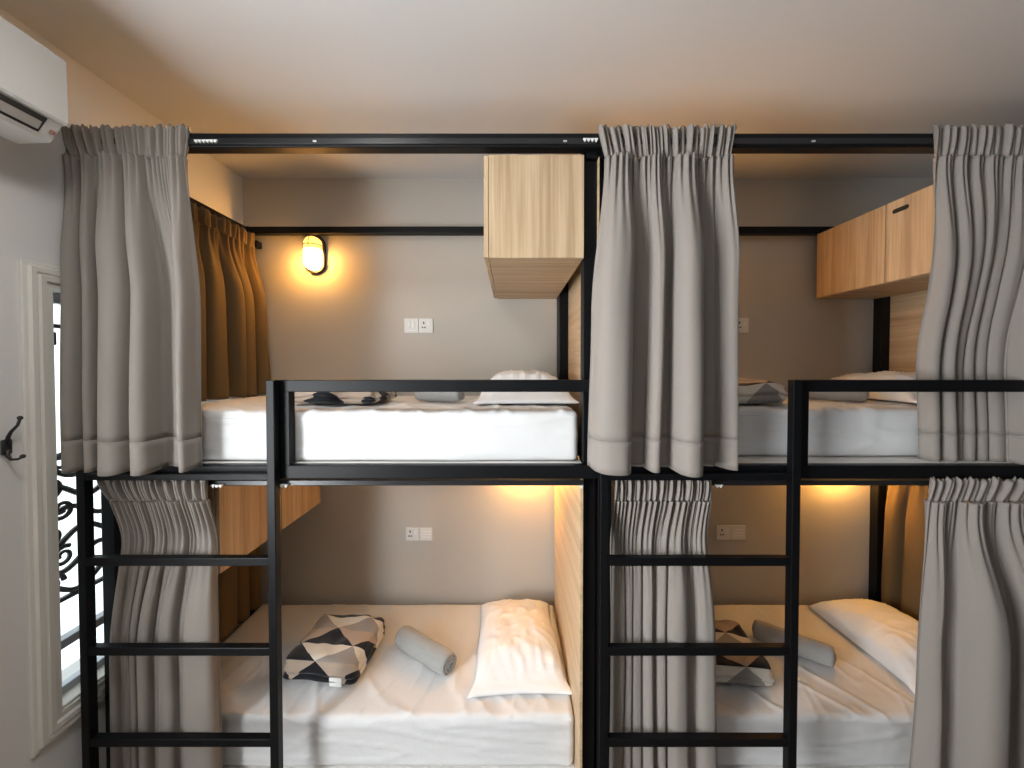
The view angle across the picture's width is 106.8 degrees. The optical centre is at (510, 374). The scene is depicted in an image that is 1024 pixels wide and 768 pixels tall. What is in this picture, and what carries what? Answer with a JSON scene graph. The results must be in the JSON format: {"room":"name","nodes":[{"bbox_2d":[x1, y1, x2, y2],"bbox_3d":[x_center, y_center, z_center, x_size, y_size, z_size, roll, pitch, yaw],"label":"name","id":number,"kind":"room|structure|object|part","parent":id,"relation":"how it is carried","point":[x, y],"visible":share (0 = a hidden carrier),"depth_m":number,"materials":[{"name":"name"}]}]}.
{"room":"dormitory","nodes":[
{"label":"dormitory","id":0,"kind":"room"},
{"bbox_2d":[0,8,244,767],"bbox_3d":[-1.810,0.362,0.272,0.220,3.125,4.330,0,1,0],"label":"wall","id":1,"kind":"structure","parent":0,"point":[31,174],"depth_m":1.33,"materials":[{"name":"white paint"}]},
{"bbox_2d":[0,416,25,460],"bbox_3d":[-1.670,0.215,1.275,0.060,0.152,0.028,0,1,0],"label":"coat hook","id":2,"kind":"object","parent":1,"relation":"attached to","point":[5,445],"visible":1,"depth_m":1.27,"materials":[{"name":"black metal"}]},
{"bbox_3d":[-1.694,0.244,1.275,0.012,0.052,0.028,0,1,0],"label":"plate","id":3,"kind":"part","parent":2,"relation":"part of","materials":[{"name":"black metal"}]},
{"bbox_2d":[0,16,67,143],"bbox_3d":[-1.575,-0.883,0.835,0.250,0.277,0.820,0,1,0],"label":"air conditioner","id":4,"kind":"object","parent":1,"relation":"attached to","point":[33,79],"visible":1,"depth_m":1.16,"materials":[{"name":"grey plastic"}]},
{"bbox_3d":[-1.499,-0.759,0.845,0.009,0.008,0.745,0,1,0],"label":"outlet frame","id":5,"kind":"part","parent":4,"relation":"part of","materials":[{"name":"grey plastic"}]},
{"bbox_2d":[0,93,47,131],"bbox_3d":[-1.485,-0.784,0.840,0.041,0.049,0.725,0,1,0],"label":"air vent","id":6,"kind":"object","parent":4,"relation":"attached to","point":[18,111],"depth_m":1.15,"materials":[{"name":"grey plastic"}]},
{"bbox_2d":[57,452,75,495],"bbox_3d":[-1.850,0.414,1.572,0.022,0.189,0.065,0,1,0],"label":"window grille","id":7,"kind":"object","parent":1,"relation":"in","point":[60,487],"depth_m":1.56,"materials":[{"name":"black metal"}]},
{"bbox_2d":[58,500,75,520],"bbox_3d":[-1.850,0.559,1.574,0.022,0.076,0.061,0,1,0],"label":"window grille","id":8,"kind":"object","parent":1,"relation":"in","point":[69,506],"depth_m":1.57,"materials":[{"name":"black metal"}]},
{"bbox_2d":[58,525,77,602],"bbox_3d":[-1.850,0.782,1.580,0.022,0.304,0.065,0,1,0],"label":"window grille","id":9,"kind":"object","parent":1,"relation":"in","point":[73,591],"depth_m":1.58,"materials":[{"name":"black metal"}]},
{"bbox_2d":[95,566,102,584],"bbox_3d":[-1.850,0.892,1.696,0.022,0.078,0.029,0,1,0],"label":"window grille","id":10,"kind":"object","parent":1,"relation":"in","point":[97,568],"depth_m":1.70,"materials":[{"name":"black metal"}]},
{"bbox_2d":[18,258,232,758],"bbox_3d":[-1.688,0.470,1.822,0.025,1.758,0.991,0,1,0],"label":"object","id":11,"kind":"structure","parent":1,"relation":"attached to","point":[48,720],"depth_m":1.36,"materials":[{"name":"white wood"}]},
{"bbox_2d":[53,293,209,708],"bbox_3d":[-1.747,0.471,1.822,0.102,1.583,0.815,0,1,0],"label":"window","id":12,"kind":"structure","parent":1,"relation":"in","point":[71,691],"depth_m":1.52,"materials":[{"name":"grey glass"}]},
{"bbox_3d":[-1.776,1.054,1.833,0.043,0.035,0.755,0,1,0],"label":"sash rail","id":13,"kind":"part","parent":12,"relation":"part of","materials":[{"name":"grey"}]},
{"bbox_3d":[-1.728,1.256,1.837,0.064,0.013,0.815,0,1,0],"label":"sill","id":14,"kind":"part","parent":12,"relation":"part of","materials":[{"name":"white"}]},
{"bbox_2d":[0,0,1023,177],"bbox_3d":[0.525,-1.250,0.241,4.690,0.100,4.570,0,1,0],"label":"ceiling","id":15,"kind":"structure","parent":0,"point":[205,66],"depth_m":1.51,"materials":[{"name":"grey paint"}]},
{"bbox_2d":[243,178,933,606],"bbox_3d":[0.525,0.320,2.497,4.690,3.125,0.120,0,1,0],"label":"wall","id":16,"kind":"structure","parent":0,"point":[345,321],"depth_m":2.43,"materials":[{"name":"grey paint"}]},
{"bbox_2d":[302,235,325,273],"bbox_3d":[-1.236,-0.755,2.364,0.128,0.240,0.104,0,1,0],"label":"wall lamp","id":17,"kind":"object","parent":16,"relation":"attached to","point":[314,247],"visible":1,"depth_m":2.34,"materials":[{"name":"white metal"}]},
{"bbox_2d":[404,318,432,332],"bbox_3d":[-0.587,-0.310,2.417,0.183,0.092,0.015,0,1,0],"label":"power socket","id":18,"kind":"object","parent":16,"relation":"attached to","point":[411,325],"visible":1,"depth_m":2.42,"materials":[{"name":"white plastic"}]},
{"bbox_3d":[-0.633,-0.310,2.420,0.090,0.092,0.010,0,1,0],"label":"plate","id":19,"kind":"part","parent":18,"relation":"part of","materials":[{"name":"white plastic"}]},
{"bbox_3d":[-0.541,-0.310,2.420,0.090,0.092,0.010,0,1,0],"label":"plate","id":20,"kind":"part","parent":18,"relation":"part of","materials":[{"name":"white plastic"}]},
{"bbox_2d":[406,527,432,540],"bbox_3d":[-0.590,1.027,2.443,0.172,0.084,0.014,0,1,0],"label":"power socket","id":21,"kind":"object","parent":16,"relation":"attached to","point":[412,533],"visible":1,"depth_m":2.44,"materials":[{"name":"white plastic"}]},
{"bbox_3d":[-0.633,1.027,2.445,0.085,0.084,0.010,0,1,0],"label":"plate","id":22,"kind":"part","parent":21,"relation":"part of","materials":[{"name":"white plastic"}]},
{"bbox_3d":[-0.546,1.027,2.445,0.085,0.084,0.010,0,1,0],"label":"plate","id":23,"kind":"part","parent":21,"relation":"part of","materials":[{"name":"white plastic"}]},
{"bbox_2d":[716,525,745,539],"bbox_3d":[1.415,1.017,2.443,0.186,0.091,0.014,0,1,0],"label":"power socket","id":24,"kind":"object","parent":16,"relation":"attached to","point":[723,532],"visible":1,"depth_m":2.44,"materials":[{"name":"white plastic"}]},
{"bbox_3d":[1.368,1.017,2.445,0.092,0.091,0.010,0,1,0],"label":"plate","id":25,"kind":"part","parent":24,"relation":"part of","materials":[{"name":"white plastic"}]},
{"bbox_3d":[1.462,1.017,2.445,0.092,0.091,0.010,0,1,0],"label":"plate","id":26,"kind":"part","parent":24,"relation":"part of","materials":[{"name":"white plastic"}]},
{"bbox_2d":[739,318,748,332],"bbox_3d":[1.420,-0.311,2.417,0.184,0.096,0.015,0,1,0],"label":"power socket","id":27,"kind":"object","parent":16,"relation":"attached to","point":[743,322],"visible":0.26,"depth_m":2.42,"materials":[{"name":"white plastic"}]},
{"bbox_3d":[0.525,1.975,0.303,4.690,0.100,4.570,0,1,0],"label":"floor","id":28,"kind":"structure","parent":0,"visible":0},
{"bbox_2d":[76,133,599,767],"bbox_3d":[-0.664,0.478,1.942,2.026,2.830,0.985,0,1,0],"label":"bunk bed","id":29,"kind":"object","parent":28,"relation":"on","point":[573,481],"visible":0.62,"depth_m":1.49,"materials":[{"name":"black metal"}]},
{"bbox_3d":[-1.644,1.133,1.479,0.032,1.538,0.034,0,1,0],"label":"ladder rail","id":30,"kind":"part","parent":29,"relation":"part of","materials":[{"name":"black metal"}]},
{"bbox_3d":[-1.635,0.486,1.564,0.055,2.828,0.052,0,1,0],"label":"post","id":31,"kind":"part","parent":29,"relation":"part of","materials":[{"name":"black metal"}]},
{"bbox_2d":[60,123,202,475],"bbox_3d":[-1.471,-0.295,1.422,0.544,1.325,0.132,0,1,0],"label":"curtain","id":32,"kind":"object","parent":29,"relation":"hanging from","point":[130,298],"visible":1,"depth_m":1.41,"materials":[{"name":"grey fabric"}]},
{"bbox_2d":[97,480,222,767],"bbox_3d":[-1.406,1.100,1.509,0.462,1.411,0.088,0,1,0],"label":"curtain","id":33,"kind":"object","parent":29,"relation":"hanging from","point":[152,604],"visible":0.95,"depth_m":1.51,"materials":[{"name":"grey fabric"}]},
{"bbox_2d":[190,201,270,401],"bbox_3d":[-1.549,-0.364,1.983,0.100,0.995,0.860,0,1,0],"label":"curtain","id":34,"kind":"object","parent":29,"relation":"hanging from","point":[235,362],"visible":0.58,"depth_m":2.09,"materials":[{"name":"brown fabric"}]},
{"bbox_2d":[218,546,260,640],"bbox_3d":[-1.591,0.933,1.998,0.063,1.046,0.800,0,1,0],"label":"curtain","id":35,"kind":"object","parent":29,"relation":"hanging from","point":[239,587],"visible":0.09,"depth_m":2.17,"materials":[{"name":"brown fabric"}]},
{"bbox_3d":[-1.635,0.487,2.382,0.055,2.794,0.055,0,1,0],"label":"post","id":36,"kind":"part","parent":29,"relation":"part of","materials":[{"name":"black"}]},
{"bbox_2d":[208,486,320,573],"bbox_3d":[-1.386,0.617,1.977,0.384,0.394,0.840,0,1,0],"label":"upper cabinet","id":37,"kind":"object","parent":29,"relation":"attached to","point":[239,512],"visible":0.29,"depth_m":1.73,"materials":[{"name":"brown wood"}]},
{"bbox_3d":[-1.397,0.625,1.566,0.363,0.394,0.018,0,1,0],"label":"panel","id":38,"kind":"part","parent":37,"relation":"part of","materials":[{"name":"brown wood"}]},
{"bbox_3d":[-1.204,0.622,1.766,0.018,0.390,0.414,0,1,0],"label":"door","id":39,"kind":"part","parent":37,"relation":"part of","materials":[{"name":"brown wood"}]},
{"bbox_3d":[-1.204,0.614,2.181,0.018,0.390,0.400,0,1,0],"label":"door","id":40,"kind":"part","parent":37,"relation":"part of","materials":[{"name":"brown wood"}]},
{"bbox_3d":[-0.890,0.214,1.504,0.050,0.294,0.040,0,1,0],"label":"guard post","id":41,"kind":"part","parent":29,"relation":"part of","materials":[{"name":"black metal"}]},
{"bbox_3d":[-0.659,0.383,1.513,2.005,0.053,0.050,0,1,0],"label":"bed rail","id":42,"kind":"part","parent":29,"relation":"part of","materials":[{"name":"black metal"}]},
{"bbox_2d":[201,395,577,460],"bbox_3d":[-0.654,0.236,1.956,1.855,0.218,0.858,0,1,0],"label":"mattress","id":43,"kind":"object","parent":29,"relation":"on","point":[403,427],"visible":0.7,"depth_m":1.53,"materials":[{"name":"white fabric"}]},
{"bbox_2d":[295,392,396,403],"bbox_3d":[-0.800,0.089,1.842,0.422,0.082,0.318,0,1,5],"label":"pillow","id":44,"kind":"object","parent":43,"relation":"on","point":[300,397],"visible":0.59,"depth_m":1.70,"materials":[{"name":"fabric"}]},
{"bbox_2d":[414,392,464,401],"bbox_3d":[-0.356,0.097,1.884,0.271,0.074,0.081,0,1,21],"label":"rolled towel","id":45,"kind":"object","parent":43,"relation":"on","point":[421,396],"visible":0.65,"depth_m":1.84,"materials":[{"name":"grey fabric"}]},
{"bbox_2d":[474,370,579,403],"bbox_3d":[0.060,0.051,2.021,0.484,0.151,0.660,0,1,-2],"label":"pillow","id":46,"kind":"object","parent":43,"relation":"on","point":[485,397],"visible":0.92,"depth_m":1.75,"materials":[{"name":"white fabric"}]},
{"bbox_2d":[219,604,573,765],"bbox_3d":[-0.654,1.569,2.021,1.855,0.237,0.795,0,1,0],"label":"mattress","id":47,"kind":"object","parent":29,"relation":"on","point":[399,710],"visible":0.62,"depth_m":1.67,"materials":[{"name":"white fabric"}]},
{"bbox_2d":[283,614,384,686],"bbox_3d":[-0.885,1.389,1.950,0.381,0.125,0.385,0,1,5],"label":"folded throw","id":48,"kind":"object","parent":47,"relation":"on","point":[337,650],"visible":1,"depth_m":1.85,"materials":[{"name":"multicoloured fabric"}]},
{"bbox_2d":[395,626,456,675],"bbox_3d":[-0.442,1.406,1.944,0.376,0.102,0.112,1,1,35],"label":"rolled towel","id":49,"kind":"object","parent":47,"relation":"on","point":[439,658],"visible":1,"depth_m":1.90,"materials":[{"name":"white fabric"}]},
{"bbox_2d":[467,599,571,697],"bbox_3d":[0.035,1.386,2.037,0.489,0.128,0.660,0,1,-2],"label":"pillow","id":50,"kind":"object","parent":47,"relation":"on","point":[518,653],"visible":0.99,"depth_m":1.85,"materials":[{"name":"white fabric"}]},
{"bbox_3d":[-0.288,0.045,1.506,1.254,0.047,0.050,0,1,0],"label":"guard rail","id":51,"kind":"part","parent":29,"relation":"part of","materials":[{"name":"black metal"}]},
{"bbox_2d":[484,155,583,298],"bbox_3d":[0.088,-0.662,1.925,0.392,0.397,0.895,0,1,0],"label":"upper cabinet","id":52,"kind":"object","parent":29,"relation":"attached to","point":[534,204],"visible":1,"depth_m":1.48,"materials":[{"name":"brown wood"}]},
{"bbox_3d":[-0.097,-0.657,1.701,0.018,0.393,0.442,0,1,0],"label":"door","id":53,"kind":"part","parent":52,"relation":"part of","materials":[{"name":"brown wood"}]},
{"bbox_3d":[-0.097,-0.666,2.143,0.018,0.393,0.428,0,1,0],"label":"door","id":54,"kind":"part","parent":52,"relation":"part of","materials":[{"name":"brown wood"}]},
{"bbox_3d":[0.099,-0.670,2.364,0.370,0.397,0.018,0,1,0],"label":"panel","id":55,"kind":"part","parent":52,"relation":"part of","materials":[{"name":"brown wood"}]},
{"bbox_3d":[0.099,-0.472,1.929,0.370,0.018,0.859,0,1,0],"label":"panel","id":56,"kind":"part","parent":52,"relation":"part of","materials":[{"name":"brown wood"}]},
{"bbox_3d":[0.099,-0.653,1.487,0.370,0.397,0.018,0,1,0],"label":"panel","id":57,"kind":"part","parent":52,"relation":"part of","materials":[{"name":"brown wood"}]},
{"bbox_3d":[0.316,0.488,2.350,0.055,2.794,0.120,0,1,0],"label":"post","id":58,"kind":"part","parent":29,"relation":"part of","materials":[{"name":"black metal"}]},
{"bbox_3d":[0.282,1.087,1.971,0.012,1.367,0.896,0,1,0],"label":"panel","id":59,"kind":"part","parent":29,"relation":"part of","materials":[{"name":"brown wood"}]},
{"bbox_3d":[0.318,0.375,1.948,0.050,0.053,0.820,0,1,0],"label":"bed rail","id":60,"kind":"part","parent":29,"relation":"part of","materials":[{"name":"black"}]},
{"bbox_3d":[0.346,-0.249,1.948,0.005,1.300,0.885,0,1,0],"label":"panel","id":61,"kind":"part","parent":29,"relation":"part of","materials":[{"name":"brown wood"}]},
{"bbox_3d":[0.316,0.486,1.564,0.055,2.828,0.052,0,1,0],"label":"post","id":62,"kind":"part","parent":29,"relation":"part of","materials":[{"name":"black metal"}]},
{"bbox_2d":[594,133,1023,767],"bbox_3d":[1.339,0.478,1.942,2.004,2.830,0.985,0,1,0],"label":"bunk bed","id":63,"kind":"object","parent":28,"relation":"on","point":[897,319],"visible":0.29,"depth_m":1.48,"materials":[{"name":"black metal"}]},
{"bbox_3d":[0.380,0.486,1.564,0.055,2.828,0.052,0,1,0],"label":"post","id":64,"kind":"part","parent":63,"relation":"part of","materials":[{"name":"black metal"}]},
{"bbox_3d":[0.357,1.133,1.479,0.032,1.538,0.034,0,1,0],"label":"ladder rail","id":65,"kind":"part","parent":63,"relation":"part of","materials":[{"name":"black metal"}]},
{"bbox_2d":[609,480,716,767],"bbox_3d":[0.619,1.100,1.510,0.439,1.411,0.089,0,1,0],"label":"curtain","id":66,"kind":"object","parent":63,"relation":"hanging from","point":[650,604],"visible":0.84,"depth_m":1.52,"materials":[{"name":"grey fabric"}]},
{"bbox_2d":[587,123,739,477],"bbox_3d":[0.582,-0.295,1.416,0.567,1.326,0.142,0,1,0],"label":"curtain","id":67,"kind":"object","parent":63,"relation":"hanging from","point":[664,384],"visible":1,"depth_m":1.43,"materials":[{"name":"grey fabric"}]},
{"bbox_2d":[610,605,914,765],"bbox_3d":[1.335,1.570,2.021,1.855,0.236,0.796,0,1,0],"label":"mattress","id":68,"kind":"object","parent":63,"relation":"on","point":[855,711],"visible":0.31,"depth_m":1.68,"materials":[{"name":"white fabric"}]},
{"bbox_2d":[715,620,774,685],"bbox_3d":[1.058,1.396,1.947,0.386,0.110,0.381,0,1,6],"label":"folded throw","id":69,"kind":"object","parent":68,"relation":"on","point":[744,670],"visible":0.48,"depth_m":1.78,"materials":[{"name":"multicoloured fabric"}]},
{"bbox_2d":[752,620,836,666],"bbox_3d":[1.478,1.408,2.000,0.359,0.095,0.106,1,1,39],"label":"rolled towel","id":70,"kind":"object","parent":68,"relation":"on","point":[817,651],"visible":0.79,"depth_m":1.94,"materials":[{"name":"grey fabric"}]},
{"bbox_2d":[809,598,918,694],"bbox_3d":[2.055,1.377,2.027,0.496,0.146,0.660,0,1,-2],"label":"pillow","id":71,"kind":"object","parent":68,"relation":"on","point":[887,634],"visible":0.59,"depth_m":2.00,"materials":[{"name":"white fabric"}]},
{"bbox_3d":[1.139,0.214,1.504,0.050,0.294,0.040,0,1,0],"label":"guard post","id":72,"kind":"part","parent":63,"relation":"part of","materials":[{"name":"black metal"}]},
{"bbox_3d":[1.343,0.383,1.513,1.983,0.053,0.050,0,1,0],"label":"bed rail","id":73,"kind":"part","parent":63,"relation":"part of","materials":[{"name":"black metal"}]},
{"bbox_2d":[738,396,917,455],"bbox_3d":[1.335,0.236,1.996,1.855,0.217,0.778,0,1,0],"label":"mattress","id":74,"kind":"object","parent":63,"relation":"on","point":[871,427],"visible":0.34,"depth_m":1.61,"materials":[{"name":"white fabric"}]},
{"bbox_2d":[739,378,786,403],"bbox_3d":[1.070,0.075,1.861,0.359,0.110,0.360,0,1,-8],"label":"pillow","id":75,"kind":"object","parent":74,"relation":"on","point":[751,391],"visible":0.48,"depth_m":1.70,"materials":[{"name":"fabric"}]},
{"bbox_2d":[809,392,868,401],"bbox_3d":[1.619,0.096,1.945,0.318,0.074,0.082,1,1,35],"label":"rolled towel","id":76,"kind":"object","parent":74,"relation":"on","point":[834,396],"visible":0.41,"depth_m":1.89,"materials":[{"name":"grey fabric"}]},
{"bbox_2d":[829,371,916,403],"bbox_3d":[2.060,0.054,2.041,0.490,0.146,0.660,0,1,-2],"label":"pillow","id":77,"kind":"object","parent":74,"relation":"on","point":[910,397],"visible":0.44,"depth_m":1.92,"materials":[{"name":"white fabric"}]},
{"bbox_3d":[2.308,0.487,2.382,0.055,2.794,0.055,0,1,0],"label":"post","id":78,"kind":"part","parent":63,"relation":"part of","materials":[{"name":"black metal"}]},
{"bbox_3d":[2.338,-0.249,1.948,0.005,1.300,0.885,0,1,0],"label":"panel","id":79,"kind":"part","parent":63,"relation":"part of","materials":[{"name":"brown wood"}]},
{"bbox_2d":[816,157,1006,298],"bbox_3d":[2.090,-0.662,1.925,0.392,0.397,0.895,0,1,0],"label":"upper cabinet","id":80,"kind":"object","parent":63,"relation":"attached to","point":[886,250],"visible":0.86,"depth_m":1.97,"materials":[{"name":"brown wood"}]},
{"bbox_3d":[2.101,-0.670,2.364,0.370,0.397,0.018,0,1,0],"label":"panel","id":81,"kind":"part","parent":80,"relation":"part of","materials":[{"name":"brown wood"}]},
{"bbox_3d":[1.905,-0.666,2.143,0.018,0.393,0.428,0,1,0],"label":"door","id":82,"kind":"part","parent":80,"relation":"part of","materials":[{"name":"brown wood"}]},
{"bbox_3d":[2.101,-0.472,1.929,0.370,0.018,0.859,0,1,0],"label":"panel","id":83,"kind":"part","parent":80,"relation":"part of","materials":[{"name":"brown wood"}]},
{"bbox_3d":[1.898,-0.804,1.849,0.008,0.022,0.078,0,1,0],"label":"handle","id":84,"kind":"part","parent":80,"relation":"part of","materials":[{"name":"black metal"}]},
{"bbox_3d":[1.905,-0.657,1.701,0.018,0.393,0.442,0,1,0],"label":"door","id":85,"kind":"part","parent":80,"relation":"part of","materials":[{"name":"brown wood"}]},
{"bbox_3d":[1.722,0.045,1.506,1.217,0.047,0.050,0,1,0],"label":"guard rail","id":86,"kind":"part","parent":63,"relation":"part of","materials":[{"name":"black metal"}]},
{"bbox_2d":[881,486,1011,620],"bbox_3d":[2.316,0.935,1.964,0.082,1.048,0.772,0,1,0],"label":"curtain","id":87,"kind":"object","parent":63,"relation":"hanging from","point":[904,522],"visible":0.19,"depth_m":2.24,"materials":[{"name":"brown fabric"}]},
{"bbox_2d":[909,476,1023,767],"bbox_3d":[1.863,1.102,1.446,0.591,1.412,0.127,0,1,0],"label":"curtain","id":88,"kind":"object","parent":63,"relation":"hanging from","point":[969,700],"visible":1,"depth_m":1.46,"materials":[{"name":"grey fabric"}]},
{"bbox_2d":[916,124,1023,464],"bbox_3d":[1.886,-0.296,1.507,0.550,1.324,0.149,0,1,0],"label":"curtain","id":89,"kind":"object","parent":63,"relation":"hanging from","point":[972,326],"visible":0.96,"depth_m":1.50,"materials":[{"name":"grey fabric"}]}
]}

